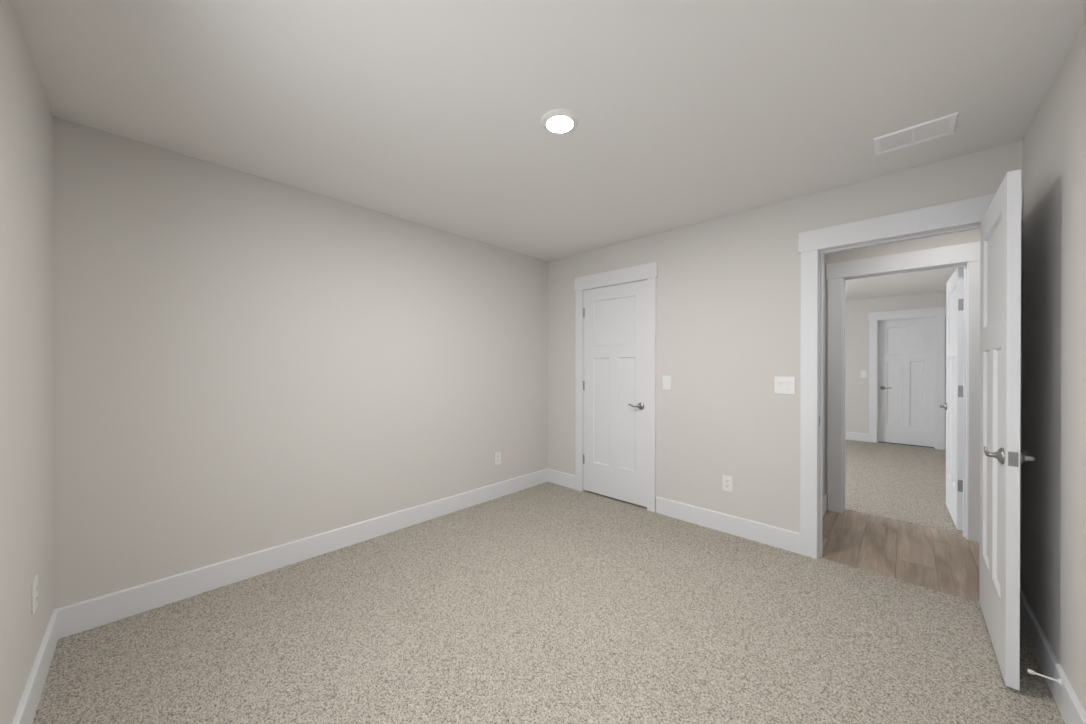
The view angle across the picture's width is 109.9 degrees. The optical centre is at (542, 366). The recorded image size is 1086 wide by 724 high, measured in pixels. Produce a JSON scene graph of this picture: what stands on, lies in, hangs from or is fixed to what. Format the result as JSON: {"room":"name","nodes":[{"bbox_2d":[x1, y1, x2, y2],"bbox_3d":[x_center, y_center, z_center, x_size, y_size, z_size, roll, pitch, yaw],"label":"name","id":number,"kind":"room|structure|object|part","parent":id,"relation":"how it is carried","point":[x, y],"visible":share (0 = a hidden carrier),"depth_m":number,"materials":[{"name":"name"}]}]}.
{"room":"empty bedroom","nodes":[
{"label":"empty bedroom","id":0,"kind":"room"},
{"bbox_2d":[0,0,52,723],"bbox_3d":[-1.125,0.069,0.592,3.311,2.460,0.120,0,0,44],"label":"wall","id":1,"kind":"structure","parent":0,"point":[26,116],"depth_m":1.34,"materials":[{"name":"white paint"}]},
{"bbox_2d":[12,610,57,723],"bbox_3d":[-1.080,1.211,0.642,3.311,0.144,0.015,0,0,44],"label":"baseboard","id":2,"kind":"structure","parent":1,"relation":"attached to","point":[26,710],"depth_m":1.46,"materials":[{"name":"white paint"}]},
{"bbox_2d":[32,575,37,613],"bbox_3d":[-1.941,0.872,1.456,0.076,0.120,0.008,0,0,44],"label":"wall outlet","id":3,"kind":"object","parent":1,"relation":"attached to","point":[35,581],"visible":1,"depth_m":1.45,"materials":[{"name":"white plastic"}]},
{"bbox_2d":[53,116,547,609],"bbox_3d":[-0.817,0.066,3.404,0.120,2.460,4.620,0,0,44],"label":"wall","id":4,"kind":"structure","parent":0,"point":[244,363],"depth_m":2.31,"materials":[{"name":"white paint"}]},
{"bbox_2d":[54,469,547,639],"bbox_3d":[-1.111,1.208,3.001,0.015,0.144,3.390,0,0,44],"label":"baseboard","id":5,"kind":"structure","parent":4,"relation":"attached to","point":[79,617],"depth_m":2.31,"materials":[{"name":"white paint"}]},
{"bbox_2d":[495,452,500,464],"bbox_3d":[-0.440,0.897,3.710,0.008,0.120,0.076,0,0,44],"label":"wall outlet","id":6,"kind":"object","parent":4,"relation":"attached to","point":[497,454],"visible":1,"depth_m":3.70,"materials":[{"name":"white plastic"}]},
{"bbox_2d":[32,440,1064,723],"bbox_3d":[2.756,1.340,3.449,5.640,0.124,9.610,0,0,44],"label":"floor","id":7,"kind":"structure","parent":0,"point":[547,602],"depth_m":1.83,"materials":[{"name":"beige carpet"}]},
{"bbox_2d":[12,0,1085,299],"bbox_3d":[2.760,-1.218,3.446,5.640,0.120,9.610,0,0,44],"label":"ceiling","id":8,"kind":"structure","parent":0,"point":[429,113],"depth_m":1.60,"materials":[{"name":"white paint"}]},
{"bbox_2d":[541,108,578,133],"bbox_3d":[0.080,-1.152,1.804,0.179,0.018,0.179,0,0,44],"label":"recessed light","id":9,"kind":"object","parent":8,"relation":"in","point":[557,121],"visible":1,"depth_m":1.78,"materials":[{"name":"white plastic"}]},
{"bbox_2d":[873,112,958,154],"bbox_3d":[1.855,-1.153,1.908,0.296,0.010,0.206,0,0,44],"label":"ceiling vent","id":10,"kind":"object","parent":8,"relation":"in","point":[945,125],"visible":1,"depth_m":1.90,"materials":[{"name":"white metal"}]},
{"bbox_2d":[548,140,1022,532],"bbox_3d":[1.979,0.072,2.484,5.200,2.460,0.120,0,0,44],"label":"wall","id":11,"kind":"structure","parent":0,"point":[728,288],"depth_m":2.91,"materials":[{"name":"white paint"}]},
{"bbox_2d":[548,469,574,489],"bbox_3d":[0.193,1.209,4.090,0.403,0.144,0.015,0,0,44],"label":"baseboard","id":12,"kind":"structure","parent":11,"relation":"attached to","point":[556,477],"depth_m":4.07,"materials":[{"name":"white paint"}]},
{"bbox_2d":[583,280,646,506],"bbox_3d":[0.671,0.244,3.638,0.722,2.032,0.083,0,0,44],"label":"door","id":13,"kind":"structure","parent":11,"relation":"in","point":[615,317],"depth_m":3.63,"materials":[{"name":"white paint"}]},
{"bbox_3d":[0.584,0.440,3.754,0.173,1.034,0.011,0,0,44],"label":"panel","id":14,"kind":"part","parent":13,"relation":"part of","materials":[{"name":"white paint"}]},
{"bbox_3d":[0.688,-0.427,3.655,0.458,0.434,0.011,0,0,44],"label":"panel","id":15,"kind":"part","parent":13,"relation":"part of","materials":[{"name":"white paint"}]},
{"bbox_3d":[0.790,0.440,3.558,0.173,1.034,0.011,0,0,44],"label":"panel","id":16,"kind":"part","parent":13,"relation":"part of","materials":[{"name":"white paint"}]},
{"bbox_2d":[574,262,657,511],"bbox_3d":[0.704,0.185,3.681,0.914,2.194,0.143,0,0,44],"label":"door frame","id":17,"kind":"structure","parent":11,"relation":"attached to","point":[649,271],"depth_m":3.53,"materials":[{"name":"white paint"}]},
{"bbox_3d":[0.374,0.252,3.915,0.089,2.059,0.018,0,0,44],"label":"casing","id":18,"kind":"part","parent":17,"relation":"part of","materials":[{"name":"white paint"}]},
{"bbox_3d":[0.664,-0.845,3.636,0.914,0.135,0.023,0,0,44],"label":"head casing","id":19,"kind":"part","parent":17,"relation":"part of","materials":[{"name":"white paint"}]},
{"bbox_3d":[0.958,0.253,3.360,0.077,2.059,0.018,0,0,44],"label":"casing","id":20,"kind":"part","parent":17,"relation":"part of","materials":[{"name":"white paint"}]},
{"bbox_2d":[663,376,670,389],"bbox_3d":[1.062,0.141,3.266,0.078,0.122,0.012,0,0,44],"label":"light switch","id":21,"kind":"object","parent":11,"relation":"attached to","point":[666,379],"visible":1,"depth_m":3.26,"materials":[{"name":"white plastic"}]},
{"bbox_2d":[722,475,732,491],"bbox_3d":[1.418,0.901,2.929,0.076,0.120,0.008,0,0,44],"label":"wall outlet","id":22,"kind":"object","parent":11,"relation":"attached to","point":[727,481],"visible":1,"depth_m":2.92,"materials":[{"name":"white plastic"}]},
{"bbox_2d":[656,496,799,553],"bbox_3d":[1.375,1.212,2.965,1.060,0.144,0.015,0,0,44],"label":"baseboard","id":23,"kind":"structure","parent":11,"relation":"attached to","point":[789,540],"depth_m":2.89,"materials":[{"name":"white paint"}]},
{"bbox_2d":[774,377,794,394],"bbox_3d":[1.691,0.134,2.667,0.125,0.122,0.012,0,0,44],"label":"light switch","id":24,"kind":"object","parent":11,"relation":"attached to","point":[782,385],"visible":1,"depth_m":2.67,"materials":[{"name":"white plastic"}]},
{"bbox_2d":[798,188,1022,589],"bbox_3d":[2.136,0.189,2.318,0.961,2.194,0.143,0,0,44],"label":"door frame","id":25,"kind":"structure","parent":11,"relation":"attached to","point":[967,214],"depth_m":2.54,"materials":[{"name":"white paint"}]},
{"bbox_3d":[1.792,0.256,2.566,0.095,2.059,0.018,0,0,44],"label":"casing","id":26,"kind":"part","parent":25,"relation":"part of","materials":[{"name":"white paint"}]},
{"bbox_3d":[2.097,-0.840,2.273,0.961,0.135,0.023,0,0,44],"label":"head casing","id":27,"kind":"part","parent":25,"relation":"part of","materials":[{"name":"white paint"}]},
{"bbox_3d":[2.410,0.258,1.979,0.097,2.059,0.018,0,0,44],"label":"casing","id":28,"kind":"part","parent":25,"relation":"part of","materials":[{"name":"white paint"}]},
{"bbox_2d":[979,169,1034,689],"bbox_3d":[2.101,0.249,1.763,0.130,2.032,0.757,0,0,44],"label":"door","id":29,"kind":"structure","parent":11,"relation":"in","point":[1001,456],"depth_m":1.56,"materials":[{"name":"white paint"}]},
{"bbox_3d":[2.203,0.445,1.871,0.011,1.034,0.188,0,0,44],"label":"panel","id":30,"kind":"part","parent":29,"relation":"part of","materials":[{"name":"white paint"}]},
{"bbox_3d":[1.887,0.361,1.611,0.030,0.029,0.121,0,0,44],"label":"lever","id":31,"kind":"part","parent":29,"relation":"part of","materials":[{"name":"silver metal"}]},
{"bbox_3d":[2.100,-0.422,1.761,0.011,0.434,0.489,0,0,44],"label":"panel","id":32,"kind":"part","parent":29,"relation":"part of","materials":[{"name":"white paint"}]},
{"bbox_3d":[1.996,0.445,1.653,0.011,1.034,0.188,0,0,44],"label":"panel","id":33,"kind":"part","parent":29,"relation":"part of","materials":[{"name":"white paint"}]},
{"bbox_3d":[1.846,0.365,1.495,0.025,0.057,0.002,0,0,44],"label":"latch plate","id":34,"kind":"part","parent":29,"relation":"part of","materials":[{"name":"silver metal"}]},
{"bbox_3d":[1.960,0.362,1.542,0.030,0.029,0.121,0,0,44],"label":"lever","id":35,"kind":"part","parent":29,"relation":"part of","materials":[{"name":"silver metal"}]},
{"bbox_2d":[823,254,825,495],"bbox_3d":[2.144,0.071,3.093,0.120,2.460,0.990,0,0,44],"label":"wall","id":36,"kind":"structure","parent":0,"point":[824,255],"depth_m":3.36,"materials":[{"name":"white paint"}]},
{"bbox_2d":[823,494,826,515],"bbox_3d":[2.198,1.213,3.055,0.015,0.144,0.970,0,0,44],"label":"baseboard","id":37,"kind":"structure","parent":36,"relation":"attached to","point":[825,495],"depth_m":3.33,"materials":[{"name":"white paint"}]},
{"bbox_2d":[846,291,945,449],"bbox_3d":[4.948,0.070,7.085,3.800,2.460,0.120,0,0,44],"label":"wall","id":38,"kind":"structure","parent":0,"point":[857,310],"depth_m":6.51,"materials":[{"name":"white paint"}]},
{"bbox_2d":[845,432,868,441],"bbox_3d":[4.567,1.212,7.354,2.643,0.144,0.015,0,0,44],"label":"baseboard","id":39,"kind":"structure","parent":38,"relation":"attached to","point":[855,436],"depth_m":6.55,"materials":[{"name":"white paint"}]},
{"bbox_2d":[861,370,866,377],"bbox_3d":[5.469,0.132,6.499,0.078,0.122,0.012,0,0,44],"label":"light switch","id":40,"kind":"object","parent":38,"relation":"attached to","point":[863,372],"visible":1,"depth_m":6.49,"materials":[{"name":"white plastic"}]},
{"bbox_2d":[879,318,934,446],"bbox_3d":[5.901,0.253,6.198,0.674,2.032,0.083,0,0,44],"label":"door","id":41,"kind":"structure","parent":38,"relation":"in","point":[906,347],"depth_m":6.19,"materials":[{"name":"white paint"}]},
{"bbox_3d":[5.819,0.449,6.309,0.158,1.034,0.011,0,0,44],"label":"panel","id":42,"kind":"part","parent":41,"relation":"part of","materials":[{"name":"white paint"}]},
{"bbox_3d":[5.918,-0.418,6.214,0.428,0.434,0.011,0,0,44],"label":"panel","id":43,"kind":"part","parent":41,"relation":"part of","materials":[{"name":"white paint"}]},
{"bbox_3d":[6.014,0.449,6.122,0.158,1.034,0.011,0,0,44],"label":"panel","id":44,"kind":"part","parent":41,"relation":"part of","materials":[{"name":"white paint"}]},
{"bbox_2d":[868,307,945,449],"bbox_3d":[5.879,0.190,6.184,0.908,2.194,0.143,0,0,44],"label":"door frame","id":45,"kind":"structure","parent":38,"relation":"attached to","point":[939,314],"depth_m":6.04,"materials":[{"name":"white paint"}]},
{"bbox_3d":[5.556,0.257,6.411,0.101,2.059,0.018,0,0,44],"label":"casing","id":46,"kind":"part","parent":45,"relation":"part of","materials":[{"name":"white paint"}]},
{"bbox_3d":[5.839,-0.839,6.139,0.908,0.135,0.023,0,0,44],"label":"head casing","id":47,"kind":"part","parent":45,"relation":"part of","materials":[{"name":"white paint"}]},
{"bbox_3d":[6.126,0.258,5.869,0.089,2.059,0.018,0,0,44],"label":"casing","id":48,"kind":"part","parent":45,"relation":"part of","materials":[{"name":"white paint"}]},
{"bbox_2d":[825,229,979,493],"bbox_3d":[2.628,0.071,3.398,5.520,2.460,0.120,0,0,44],"label":"wall","id":49,"kind":"structure","parent":0,"point":[970,236],"depth_m":3.14,"materials":[{"name":"white paint"}]},
{"bbox_2d":[826,241,979,542],"bbox_3d":[2.911,0.187,3.113,0.950,2.190,0.143,0,0,44],"label":"door frame","id":50,"kind":"structure","parent":49,"relation":"attached to","point":[967,255],"depth_m":3.02,"materials":[{"name":"white paint"}]},
{"bbox_3d":[2.571,0.254,3.357,0.099,2.055,0.018,0,0,44],"label":"casing","id":51,"kind":"part","parent":50,"relation":"part of","materials":[{"name":"white paint"}]},
{"bbox_3d":[2.872,-0.840,3.068,0.950,0.135,0.023,0,0,44],"label":"head casing","id":52,"kind":"part","parent":50,"relation":"part of","materials":[{"name":"white paint"}]},
{"bbox_3d":[3.174,0.256,2.784,0.089,2.055,0.018,0,0,44],"label":"casing","id":53,"kind":"part","parent":50,"relation":"part of","materials":[{"name":"white paint"}]},
{"bbox_2d":[939,266,963,530],"bbox_3d":[3.447,0.249,3.218,0.084,2.032,0.757,0,0,41],"label":"door","id":54,"kind":"structure","parent":49,"relation":"in","point":[953,406],"depth_m":3.04,"materials":[{"name":"white paint"}]},
{"bbox_3d":[3.563,0.445,3.319,0.011,1.034,0.188,0,0,42],"label":"panel","id":55,"kind":"part","parent":54,"relation":"part of","materials":[{"name":"white paint"}]},
{"bbox_3d":[3.464,-0.422,3.206,0.011,0.434,0.489,0,0,42],"label":"panel","id":56,"kind":"part","parent":54,"relation":"part of","materials":[{"name":"white paint"}]},
{"bbox_3d":[3.362,0.445,3.096,0.011,1.034,0.188,0,0,42],"label":"panel","id":57,"kind":"part","parent":54,"relation":"part of","materials":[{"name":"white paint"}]},
{"bbox_2d":[1021,19,1085,712],"bbox_3d":[1.287,0.073,0.637,0.120,2.460,3.510,0,0,44],"label":"wall","id":58,"kind":"structure","parent":0,"point":[1053,559],"depth_m":1.49,"materials":[{"name":"white paint"}]},
{"bbox_2d":[1027,669,1061,685],"bbox_3d":[1.881,1.164,1.430,0.077,0.023,0.023,0,0,44],"label":"door stop","id":59,"kind":"object","parent":58,"relation":"attached to","point":[1030,671],"visible":1,"depth_m":1.43,"materials":[{"name":"white plastic"}]},
{"bbox_3d":[1.884,1.164,1.427,0.056,0.007,0.007,0,0,44],"label":"rod","id":60,"kind":"part","parent":59,"relation":"part of","materials":[{"name":"white plastic"}]},
{"bbox_2d":[1020,590,1085,723],"bbox_3d":[1.277,1.215,0.729,0.015,0.144,3.390,0,0,44],"label":"baseboard","id":61,"kind":"structure","parent":58,"relation":"attached to","point":[1070,708],"depth_m":1.50,"materials":[{"name":"white paint"}]}
]}

